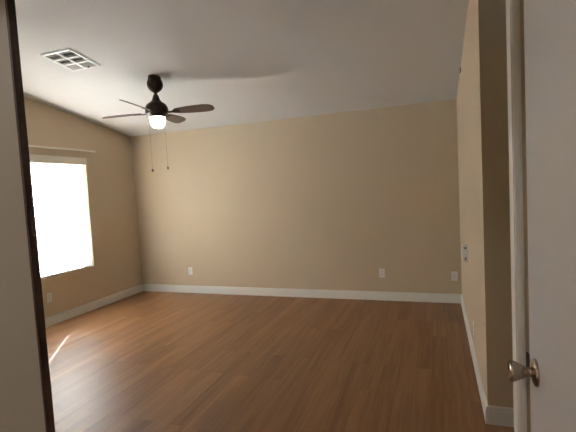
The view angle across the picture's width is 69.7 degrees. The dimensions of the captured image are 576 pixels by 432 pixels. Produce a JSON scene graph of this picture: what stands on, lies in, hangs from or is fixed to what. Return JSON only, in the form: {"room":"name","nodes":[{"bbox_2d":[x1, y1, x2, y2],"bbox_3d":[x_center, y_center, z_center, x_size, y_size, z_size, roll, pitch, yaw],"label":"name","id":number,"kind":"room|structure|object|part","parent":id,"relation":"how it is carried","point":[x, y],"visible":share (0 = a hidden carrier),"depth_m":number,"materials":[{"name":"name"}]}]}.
{"room":"empty bedroom","nodes":[
{"label":"empty bedroom","id":0,"kind":"room"},
{"bbox_2d":[24,97,142,317],"bbox_3d":[-3.290,-0.217,4.177,0.110,3.235,5.000,-2,4,20],"label":"wall","id":1,"kind":"structure","parent":0,"point":[109,171],"depth_m":5.78,"materials":[{"name":"beige paint"}]},
{"bbox_2d":[46,292,51,302],"bbox_3d":[-2.889,0.987,5.014,0.009,0.115,0.070,-2,4,20],"label":"wall outlet","id":2,"kind":"object","parent":1,"relation":"attached to","point":[49,295],"visible":1,"depth_m":5.01,"materials":[{"name":"white plastic"}]},
{"bbox_2d":[29,154,92,278],"bbox_3d":[-2.976,0.012,4.924,0.076,1.472,1.557,-2,4,20],"label":"window blind","id":3,"kind":"object","parent":1,"relation":"attached to","point":[54,180],"visible":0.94,"depth_m":5.23,"materials":[{"name":"fabric"}]},
{"bbox_3d":[-2.943,0.735,4.983,0.044,0.019,1.507,-2,4,20],"label":"rail","id":4,"kind":"part","parent":3,"relation":"part of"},
{"bbox_2d":[28,145,94,152],"bbox_3d":[-2.980,-0.816,4.857,0.050,0.022,1.820,-2,4,20],"label":"curtain rod","id":5,"kind":"object","parent":1,"relation":"attached to","point":[33,146],"visible":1,"depth_m":5.17,"materials":[{"name":"beige"}]},
{"bbox_2d":[45,284,142,326],"bbox_3d":[-3.150,1.337,4.250,0.015,0.112,4.985,-2,4,20],"label":"baseboard","id":6,"kind":"structure","parent":1,"relation":"attached to","point":[57,318],"depth_m":5.59,"materials":[{"name":"white paint"}]},
{"bbox_2d":[15,0,468,136],"bbox_3d":[-0.551,-1.579,3.102,6.150,0.958,5.270,-2,4,20],"label":"ceiling","id":7,"kind":"structure","parent":0,"point":[253,61],"depth_m":3.79,"materials":[{"name":"paint"}]},
{"bbox_2d":[39,47,101,70],"bbox_3d":[-2.016,-1.444,3.851,0.368,0.079,0.375,-2,4,20],"label":"ceiling vent","id":8,"kind":"object","parent":7,"relation":"in","point":[69,58],"visible":1,"depth_m":3.82,"materials":[{"name":"metal"}]},
{"bbox_2d":[102,74,214,171],"bbox_3d":[-1.342,-0.948,4.269,0.908,0.973,0.908,-6,4,-34],"label":"ceiling fan","id":9,"kind":"object","parent":7,"relation":"hanging from","point":[156,110],"visible":1,"depth_m":4.20,"materials":[{"name":"brown metal"}]},
{"bbox_3d":[-1.751,-1.049,4.338,0.419,0.051,0.132,-2,4,11],"label":"blade","id":10,"kind":"part","parent":9,"relation":"part of","materials":[{"name":"brown wood"}]},
{"bbox_3d":[-1.424,-1.035,3.860,0.132,0.051,0.419,-2,4,11],"label":"blade","id":11,"kind":"part","parent":9,"relation":"part of","materials":[{"name":"brown wood"}]},
{"bbox_3d":[-1.343,-0.961,4.268,0.156,0.116,0.156,-2,4,20],"label":"light globe","id":12,"kind":"part","parent":9,"relation":"part of","materials":[{"name":"white glass"}]},
{"bbox_3d":[-1.274,-1.096,4.663,0.132,0.051,0.419,-2,4,11],"label":"blade","id":13,"kind":"part","parent":9,"relation":"part of","materials":[{"name":"brown wood"}]},
{"bbox_3d":[-0.947,-1.082,4.185,0.419,0.051,0.132,-2,4,11],"label":"blade","id":14,"kind":"part","parent":9,"relation":"part of","materials":[{"name":"brown wood"}]},
{"bbox_2d":[46,291,513,431],"bbox_3d":[-0.664,1.431,2.528,6.150,0.120,6.900,-2,4,20],"label":"floor","id":15,"kind":"structure","parent":0,"point":[144,361],"depth_m":3.50,"materials":[{"name":"laminate"}]},
{"bbox_2d":[131,99,461,293],"bbox_3d":[0.397,-0.112,5.614,6.150,2.440,0.150,-2,4,20],"label":"wall","id":16,"kind":"structure","parent":0,"point":[332,201],"depth_m":5.57,"materials":[{"name":"beige paint"}]},
{"bbox_2d":[188,267,192,274],"bbox_3d":[-1.483,0.835,6.279,0.070,0.115,0.009,-2,4,20],"label":"wall outlet","id":17,"kind":"object","parent":16,"relation":"attached to","point":[189,268],"visible":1,"depth_m":6.28,"materials":[{"name":"white plastic"}]},
{"bbox_2d":[142,284,460,302],"bbox_3d":[-0.107,1.071,5.805,4.705,0.112,0.015,-2,4,20],"label":"baseboard","id":18,"kind":"structure","parent":16,"relation":"attached to","point":[284,292],"depth_m":5.64,"materials":[{"name":"white paint"}]},
{"bbox_2d":[379,269,384,277],"bbox_3d":[1.206,0.733,5.312,0.070,0.115,0.009,-2,4,20],"label":"wall outlet","id":19,"kind":"object","parent":16,"relation":"attached to","point":[381,271],"visible":1,"depth_m":5.31,"materials":[{"name":"white plastic"}]},
{"bbox_2d":[451,271,457,280],"bbox_3d":[2.020,0.729,5.022,0.070,0.115,0.009,-2,4,20],"label":"wall outlet","id":20,"kind":"object","parent":16,"relation":"attached to","point":[454,274],"visible":1,"depth_m":5.02,"materials":[{"name":"white plastic"}]},
{"bbox_2d":[456,0,513,407],"bbox_3d":[2.151,-0.281,3.485,1.201,2.861,2.647,-2,4,20],"label":"wall","id":21,"kind":"structure","parent":0,"point":[482,93],"depth_m":2.48,"materials":[{"name":"beige paint"}]},
{"bbox_2d":[461,242,466,262],"bbox_3d":[1.682,0.347,3.954,0.046,0.180,0.130,-2,4,20],"label":"wall control","id":22,"kind":"object","parent":21,"relation":"attached to","point":[463,246],"visible":0.98,"depth_m":3.90,"materials":[{"name":"white plastic"}]},
{"bbox_2d":[461,294,487,423],"bbox_3d":[1.654,1.108,3.763,0.015,0.112,2.647,-2,4,20],"label":"baseboard","id":23,"kind":"structure","parent":21,"relation":"attached to","point":[474,358],"depth_m":3.10,"materials":[{"name":"white paint"}]},
{"bbox_2d":[488,405,513,426],"bbox_3d":[1.783,1.194,2.323,1.195,0.112,0.015,-2,4,20],"label":"baseboard","id":24,"kind":"structure","parent":21,"relation":"attached to","point":[497,415],"depth_m":2.50,"materials":[{"name":"white paint"}]},
{"bbox_2d":[520,0,530,431],"bbox_3d":[0.801,0.069,1.257,0.175,2.600,0.070,-2,4,20],"label":"wall","id":25,"kind":"structure","parent":0,"point":[522,51],"depth_m":1.24,"materials":[{"name":"beige paint"}]},
{"bbox_2d":[506,0,529,431],"bbox_3d":[0.723,0.322,1.288,0.035,2.100,0.075,-2,4,20],"label":"trim","id":26,"kind":"structure","parent":25,"relation":"attached to","point":[520,355],"depth_m":1.25,"materials":[{"name":"white paint"}]},
{"bbox_3d":[-1.343,-0.084,0.768,6.150,3.200,0.120,-2,4,20],"label":"wall","id":27,"kind":"structure","parent":0,"visible":0},
{"bbox_2d":[0,0,54,431],"bbox_3d":[-1.011,0.462,0.962,0.900,2.030,0.030,-3,4,-1],"label":"door","id":28,"kind":"structure","parent":27,"relation":"in","point":[26,403],"depth_m":0.94,"materials":[{"name":"beige paint"}]},
{"bbox_3d":[0.619,-0.204,0.692,0.120,3.235,1.070,-2,4,20],"label":"wall","id":29,"kind":"structure","parent":0,"visible":0},
{"bbox_2d":[507,0,575,431],"bbox_3d":[0.559,0.391,0.750,0.173,2.030,0.966,-2,4,20],"label":"door","id":30,"kind":"structure","parent":29,"relation":"in","point":[549,25],"depth_m":0.94,"materials":[{"name":"paint"}]},
{"bbox_3d":[0.641,0.429,1.142,0.059,0.060,0.060,-2,4,20],"label":"knob","id":31,"kind":"part","parent":30,"relation":"part of","materials":[{"name":"silver metal"}]}
]}

